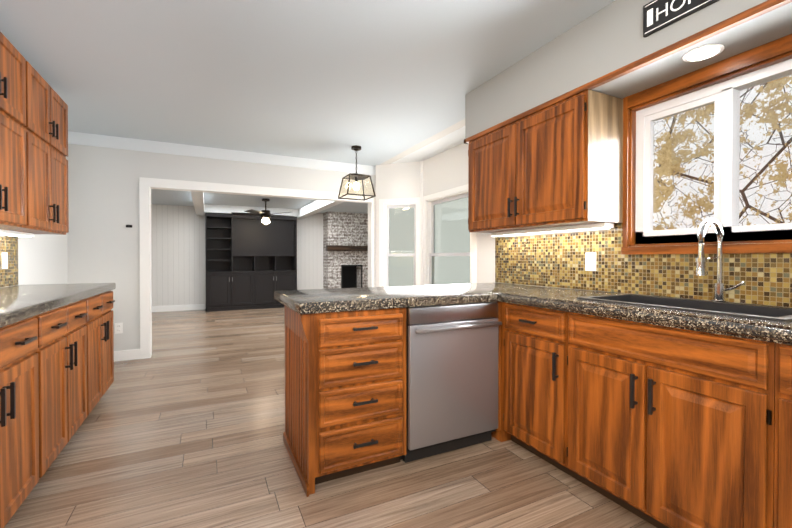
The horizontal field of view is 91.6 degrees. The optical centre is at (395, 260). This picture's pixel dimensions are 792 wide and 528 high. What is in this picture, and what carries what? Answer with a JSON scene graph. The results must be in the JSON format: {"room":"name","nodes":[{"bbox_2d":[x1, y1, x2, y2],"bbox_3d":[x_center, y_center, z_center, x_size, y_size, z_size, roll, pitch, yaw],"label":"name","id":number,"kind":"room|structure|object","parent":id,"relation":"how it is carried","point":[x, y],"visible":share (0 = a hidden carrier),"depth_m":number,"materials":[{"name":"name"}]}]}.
{"room":"kitchen","nodes":[
{"label":"kitchen","id":0,"kind":"room"},
{"bbox_2d":[0,156,67,287],"bbox_3d":[-2.062,-0.104,1.096,0.128,2.460,6.740,0,1,-26],"label":"wall","id":1,"kind":"structure","parent":0,"point":[42,258],"depth_m":3.27,"materials":[{"name":"white paint"}]},
{"bbox_2d":[2,252,7,268],"bbox_3d":[-2.804,-0.002,2.760,0.008,0.116,0.072,0,1,-26],"label":"outlet","id":2,"kind":"object","parent":1,"relation":"attached to","point":[4,260],"visible":1,"depth_m":2.75,"materials":[{"name":"white plastic"}]},
{"bbox_2d":[0,32,31,231],"bbox_3d":[-2.243,-0.726,1.949,0.317,1.050,0.800,0,1,-26],"label":"upper cabinet","id":3,"kind":"object","parent":1,"relation":"attached to","point":[15,72],"depth_m":2.25,"materials":[{"name":"brown wood"}]},
{"bbox_2d":[0,229,34,236],"bbox_3d":[-1.818,-0.178,0.908,0.080,0.027,4.550,0,1,-26],"label":"under-cabinet light","id":4,"kind":"object","parent":3,"relation":"attached to","point":[12,233],"visible":1,"depth_m":2.70,"materials":[{"name":"white plastic"}]},
{"bbox_2d":[0,67,68,234],"bbox_3d":[-2.596,-0.731,2.666,0.317,1.050,0.799,0,1,-26],"label":"upper cabinet","id":5,"kind":"object","parent":1,"relation":"attached to","point":[33,152],"depth_m":2.71,"materials":[{"name":"brown wood"}]},
{"bbox_2d":[67,144,375,350],"bbox_3d":[-1.481,-0.136,5.070,6.900,2.460,0.120,0,1,-26],"label":"wall","id":6,"kind":"structure","parent":0,"point":[103,243],"depth_m":4.25,"materials":[{"name":"white paint"}]},
{"bbox_2d":[115,323,122,333],"bbox_3d":[-3.050,0.741,4.233,0.072,0.116,0.008,0,1,-26],"label":"outlet","id":7,"kind":"object","parent":6,"relation":"attached to","point":[118,328],"visible":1,"depth_m":4.23,"materials":[{"name":"white plastic"}]},
{"bbox_2d":[114,349,139,360],"bbox_3d":[-3.142,1.047,4.187,0.608,0.110,0.012,0,1,-26],"label":"baseboard","id":8,"kind":"structure","parent":6,"relation":"attached to","point":[124,355],"depth_m":4.25,"materials":[{"name":"white wood"}]},
{"bbox_2d":[68,131,375,174],"bbox_3d":[-1.865,-1.298,4.798,3.518,0.129,0.011,0,1,-26],"label":"trim","id":9,"kind":"structure","parent":6,"relation":"attached to","point":[88,139],"depth_m":4.61,"materials":[{"name":"white paint"}]},
{"bbox_2d":[139,177,375,358],"bbox_3d":[-1.608,0.077,5.010,2.878,2.035,0.156,0,1,-26],"label":"door frame","id":10,"kind":"structure","parent":6,"relation":"attached to","point":[146,185],"depth_m":4.48,"materials":[{"name":"white wood"}]},
{"bbox_2d":[151,204,322,308],"bbox_3d":[-3.381,-0.166,8.928,6.900,2.460,0.120,0,1,-26],"label":"wall","id":11,"kind":"structure","parent":0,"point":[178,255],"depth_m":8.31,"materials":[{"name":"white wood"}]},
{"bbox_2d":[152,304,204,311],"bbox_3d":[-4.140,1.007,8.488,5.140,0.120,0.013,0,1,-26],"label":"baseboard","id":12,"kind":"structure","parent":11,"relation":"attached to","point":[178,308],"depth_m":8.23,"materials":[{"name":"white wood"}]},
{"bbox_2d":[229,214,296,255],"bbox_3d":[-3.048,-0.576,8.820,1.355,0.880,0.358,0,1,-26],"label":"media cabinet","id":13,"kind":"object","parent":11,"relation":"attached to","point":[248,236],"depth_m":8.65,"materials":[{"name":"black wood"}]},
{"bbox_2d":[151,189,367,213],"bbox_3d":[-2.457,-1.211,7.045,7.140,0.080,4.300,0,1,-26],"label":"ceiling","id":14,"kind":"structure","parent":0,"point":[170,197],"depth_m":7.63,"materials":[{"name":"grey paint"}]},
{"bbox_2d":[191,192,203,215],"bbox_3d":[-3.355,-1.072,6.537,0.160,0.189,4.178,0,1,-26],"label":"beam","id":15,"kind":"structure","parent":14,"relation":"attached to","point":[197,197],"depth_m":6.44,"materials":[{"name":"white paint"}]},
{"bbox_2d":[204,204,297,216],"bbox_3d":[-3.230,-1.102,8.649,1.930,0.165,0.499,0,1,-26],"label":"ceiling soffit","id":16,"kind":"structure","parent":14,"relation":"attached to","point":[211,208],"depth_m":8.31,"materials":[{"name":"white paint"}]},
{"bbox_2d":[232,198,294,224],"bbox_3d":[-2.483,-0.922,7.329,1.187,0.502,1.134,0,1,-26],"label":"ceiling fan","id":17,"kind":"object","parent":14,"relation":"hanging from","point":[265,214],"visible":1,"depth_m":7.23,"materials":[{"name":"brown metal"}]},
{"bbox_2d":[297,200,342,219],"bbox_3d":[-1.480,-1.079,7.460,0.160,0.189,4.178,0,1,-26],"label":"beam","id":18,"kind":"structure","parent":14,"relation":"attached to","point":[312,208],"depth_m":7.57,"materials":[{"name":"white paint"}]},
{"bbox_2d":[0,0,614,165],"bbox_3d":[-0.194,-1.391,2.004,4.290,0.100,6.740,0,1,-26],"label":"ceiling","id":19,"kind":"structure","parent":0,"point":[379,82],"depth_m":2.63,"materials":[{"name":"grey paint"}]},
{"bbox_2d":[338,145,375,200],"bbox_3d":[-0.473,-1.057,4.601,0.354,0.607,0.356,0,1,-26],"label":"pendant lantern","id":20,"kind":"object","parent":19,"relation":"hanging from","point":[356,177],"visible":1,"depth_m":4.57,"materials":[{"name":"brown metal"}]},
{"bbox_2d":[464,0,791,143],"bbox_3d":[1.566,-1.138,1.438,0.331,0.395,3.924,0,1,-26],"label":"ceiling soffit","id":21,"kind":"structure","parent":19,"relation":"attached to","point":[610,49],"depth_m":2.01,"materials":[{"name":"grey paint"}]},
{"bbox_2d":[643,0,718,37],"bbox_3d":[1.328,-1.140,1.552,0.019,0.145,0.640,0,1,-26],"label":"sign","id":22,"kind":"object","parent":21,"relation":"attached to","point":[658,15],"visible":1,"depth_m":1.74,"materials":[{"name":"black"}]},
{"bbox_2d":[682,44,723,61],"bbox_3d":[1.401,-0.946,1.756,0.150,0.006,0.150,0,1,-26],"label":"recessed light","id":23,"kind":"object","parent":21,"relation":"attached to","point":[704,52],"visible":1,"depth_m":1.75,"materials":[{"name":"white plastic"}]},
{"bbox_2d":[4,308,656,527],"bbox_3d":[-0.969,1.133,4.040,7.140,0.060,11.040,0,1,-26],"label":"floor","id":24,"kind":"structure","parent":0,"point":[183,426],"depth_m":2.04,"materials":[{"name":"beige wood"}]},
{"bbox_2d":[0,313,47,527],"bbox_3d":[-1.759,0.690,1.307,0.607,0.868,0.800,0,1,-26],"label":"base cabinet","id":25,"kind":"object","parent":24,"relation":"on","point":[23,453],"depth_m":1.63,"materials":[{"name":"brown wood"}]},
{"bbox_2d":[44,297,91,467],"bbox_3d":[-2.112,0.684,2.024,0.607,0.868,0.800,0,1,-26],"label":"base cabinet","id":26,"kind":"object","parent":24,"relation":"on","point":[56,373],"depth_m":2.13,"materials":[{"name":"brown wood"}]},
{"bbox_2d":[92,291,114,409],"bbox_3d":[-2.465,0.679,2.742,0.607,0.868,0.799,0,1,-26],"label":"base cabinet","id":27,"kind":"object","parent":24,"relation":"on","point":[102,304],"depth_m":2.85,"materials":[{"name":"brown wood"}]},
{"bbox_2d":[0,283,115,327],"bbox_3d":[-1.582,0.230,0.955,0.618,0.055,4.820,0,1,-26],"label":"countertop","id":28,"kind":"structure","parent":27,"relation":"on","point":[18,303],"depth_m":2.14,"materials":[{"name":"grey stone"}]},
{"bbox_2d":[206,272,252,311],"bbox_3d":[-3.649,0.667,8.479,0.915,0.800,0.457,0,1,-26],"label":"base cabinet","id":29,"kind":"object","parent":24,"relation":"on","point":[225,291],"depth_m":8.26,"materials":[{"name":"black wood"}]},
{"bbox_2d":[253,272,296,307],"bbox_3d":[-2.828,0.664,8.883,0.915,0.800,0.457,0,1,-26],"label":"base cabinet","id":30,"kind":"object","parent":24,"relation":"on","point":[265,284],"depth_m":8.64,"materials":[{"name":"black wood"}]},
{"bbox_2d":[323,211,367,288],"bbox_3d":[-1.174,-0.065,9.518,1.180,2.248,0.768,0,1,-26],"label":"brick fireplace","id":31,"kind":"object","parent":24,"relation":"on","point":[345,249],"visible":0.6,"depth_m":9.47,"materials":[{"name":"white brick"}]},
{"bbox_2d":[283,302,500,496],"bbox_3d":[-0.034,0.682,2.354,1.224,0.869,0.693,0,1,-26],"label":"base cabinet","id":32,"kind":"object","parent":24,"relation":"on","point":[345,394],"visible":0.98,"depth_m":1.94,"materials":[{"name":"brown wood"}]},
{"bbox_2d":[274,284,497,313],"bbox_3d":[-0.090,0.218,2.384,1.170,0.055,0.755,0,1,-26],"label":"countertop","id":33,"kind":"structure","parent":32,"relation":"on","point":[310,301],"depth_m":2.14,"materials":[{"name":"grey stone"}]},
{"bbox_2d":[403,302,501,462],"bbox_3d":[0.227,0.677,2.424,0.606,0.854,0.638,0,1,-26],"label":"dishwasher","id":34,"kind":"object","parent":32,"relation":"in","point":[451,377],"visible":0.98,"depth_m":2.17,"materials":[{"name":"silver metal"}]},
{"bbox_2d":[495,302,642,472],"bbox_3d":[1.008,0.682,2.270,0.607,0.868,0.483,0,1,-26],"label":"base cabinet","id":35,"kind":"object","parent":24,"relation":"on","point":[537,343],"depth_m":2.04,"materials":[{"name":"brown wood"}]},
{"bbox_2d":[454,283,791,344],"bbox_3d":[1.358,0.226,1.505,0.653,0.055,3.610,0,1,-26],"label":"countertop","id":36,"kind":"structure","parent":35,"relation":"on","point":[562,299],"depth_m":1.59,"materials":[{"name":"grey stone"}]},
{"bbox_2d":[576,294,791,321],"bbox_3d":[1.282,0.320,1.702,0.412,0.263,0.792,0,1,-26],"label":"sink basin","id":37,"kind":"object","parent":36,"relation":"in","point":[783,314],"visible":0.27,"depth_m":1.71,"materials":[{"name":"black"}]},
{"bbox_2d":[695,218,744,302],"bbox_3d":[1.460,0.000,1.733,0.211,0.390,0.128,0,1,-26],"label":"spring faucet","id":38,"kind":"object","parent":36,"relation":"on","point":[720,288],"visible":0.96,"depth_m":1.77,"materials":[{"name":"silver metal"}]},
{"bbox_2d":[567,346,774,527],"bbox_3d":[1.287,0.811,1.704,0.607,0.620,0.778,0,1,-26],"label":"base cabinet","id":39,"kind":"object","parent":24,"relation":"on","point":[658,426],"depth_m":1.48,"materials":[{"name":"brown wood"}]},
{"bbox_2d":[763,341,791,527],"bbox_3d":[1.637,0.693,0.993,0.607,0.868,0.801,0,1,-26],"label":"base cabinet","id":40,"kind":"object","parent":24,"relation":"on","point":[777,357],"depth_m":1.20,"materials":[{"name":"brown wood"}]},
{"bbox_2d":[376,53,791,307],"bbox_3d":[1.387,-0.117,2.793,0.606,2.460,6.740,0,1,-26],"label":"wall","id":41,"kind":"structure","parent":0,"point":[557,259],"depth_m":2.54,"materials":[{"name":"tile"}]},
{"bbox_2d":[379,197,420,286],"bbox_3d":[0.063,-0.056,5.418,0.646,1.635,0.140,0,0,19],"label":"bay window","id":42,"kind":"structure","parent":41,"relation":"in","point":[385,205],"depth_m":5.46,"materials":[{"name":"white"}]},
{"bbox_2d":[389,184,469,285],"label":"bay window","id":43,"kind":"structure","parent":41,"relation":"in","point":[431,201],"depth_m":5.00,"materials":[{"name":"white glass"}]},
{"bbox_2d":[470,232,470,283],"bbox_3d":[0.827,-0.043,3.867,0.140,1.635,0.646,0,0,19],"label":"bay window","id":44,"kind":"structure","parent":41,"relation":"in","point":[470,257],"depth_m":3.59,"materials":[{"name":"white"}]},
{"bbox_2d":[468,89,622,232],"bbox_3d":[0.942,-0.588,2.663,0.371,0.723,1.074,0,1,-26],"label":"upper cabinet","id":45,"kind":"object","parent":41,"relation":"attached to","point":[559,164],"visible":1,"depth_m":2.32,"materials":[{"name":"brown wood"}]},
{"bbox_2d":[490,223,613,236],"bbox_3d":[1.029,-0.210,2.711,0.080,0.031,1.010,0,1,-26],"label":"under-cabinet light","id":46,"kind":"object","parent":45,"relation":"attached to","point":[596,226],"visible":1,"depth_m":2.55,"materials":[{"name":"white plastic"}]},
{"bbox_2d":[585,253,595,270],"bbox_3d":[1.241,0.005,2.455,0.008,0.116,0.072,0,1,-26],"label":"outlet","id":47,"kind":"object","parent":41,"relation":"attached to","point":[590,261],"visible":1,"depth_m":2.45,"materials":[{"name":"white plastic"}]},
{"bbox_2d":[621,34,791,253],"bbox_3d":[1.603,-0.492,1.832,0.142,0.914,1.000,0,1,-26],"label":"window","id":48,"kind":"structure","parent":41,"relation":"in","point":[768,62],"depth_m":1.90,"materials":[{"name":"brown wood"}]},
{"label":"outside","id":49,"kind":"structure","parent":0,"visible":0},
{"bbox_2d":[653,75,791,229],"bbox_3d":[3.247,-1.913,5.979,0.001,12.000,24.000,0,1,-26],"label":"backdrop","id":50,"kind":"structure","parent":49,"point":[704,192],"depth_m":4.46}
]}

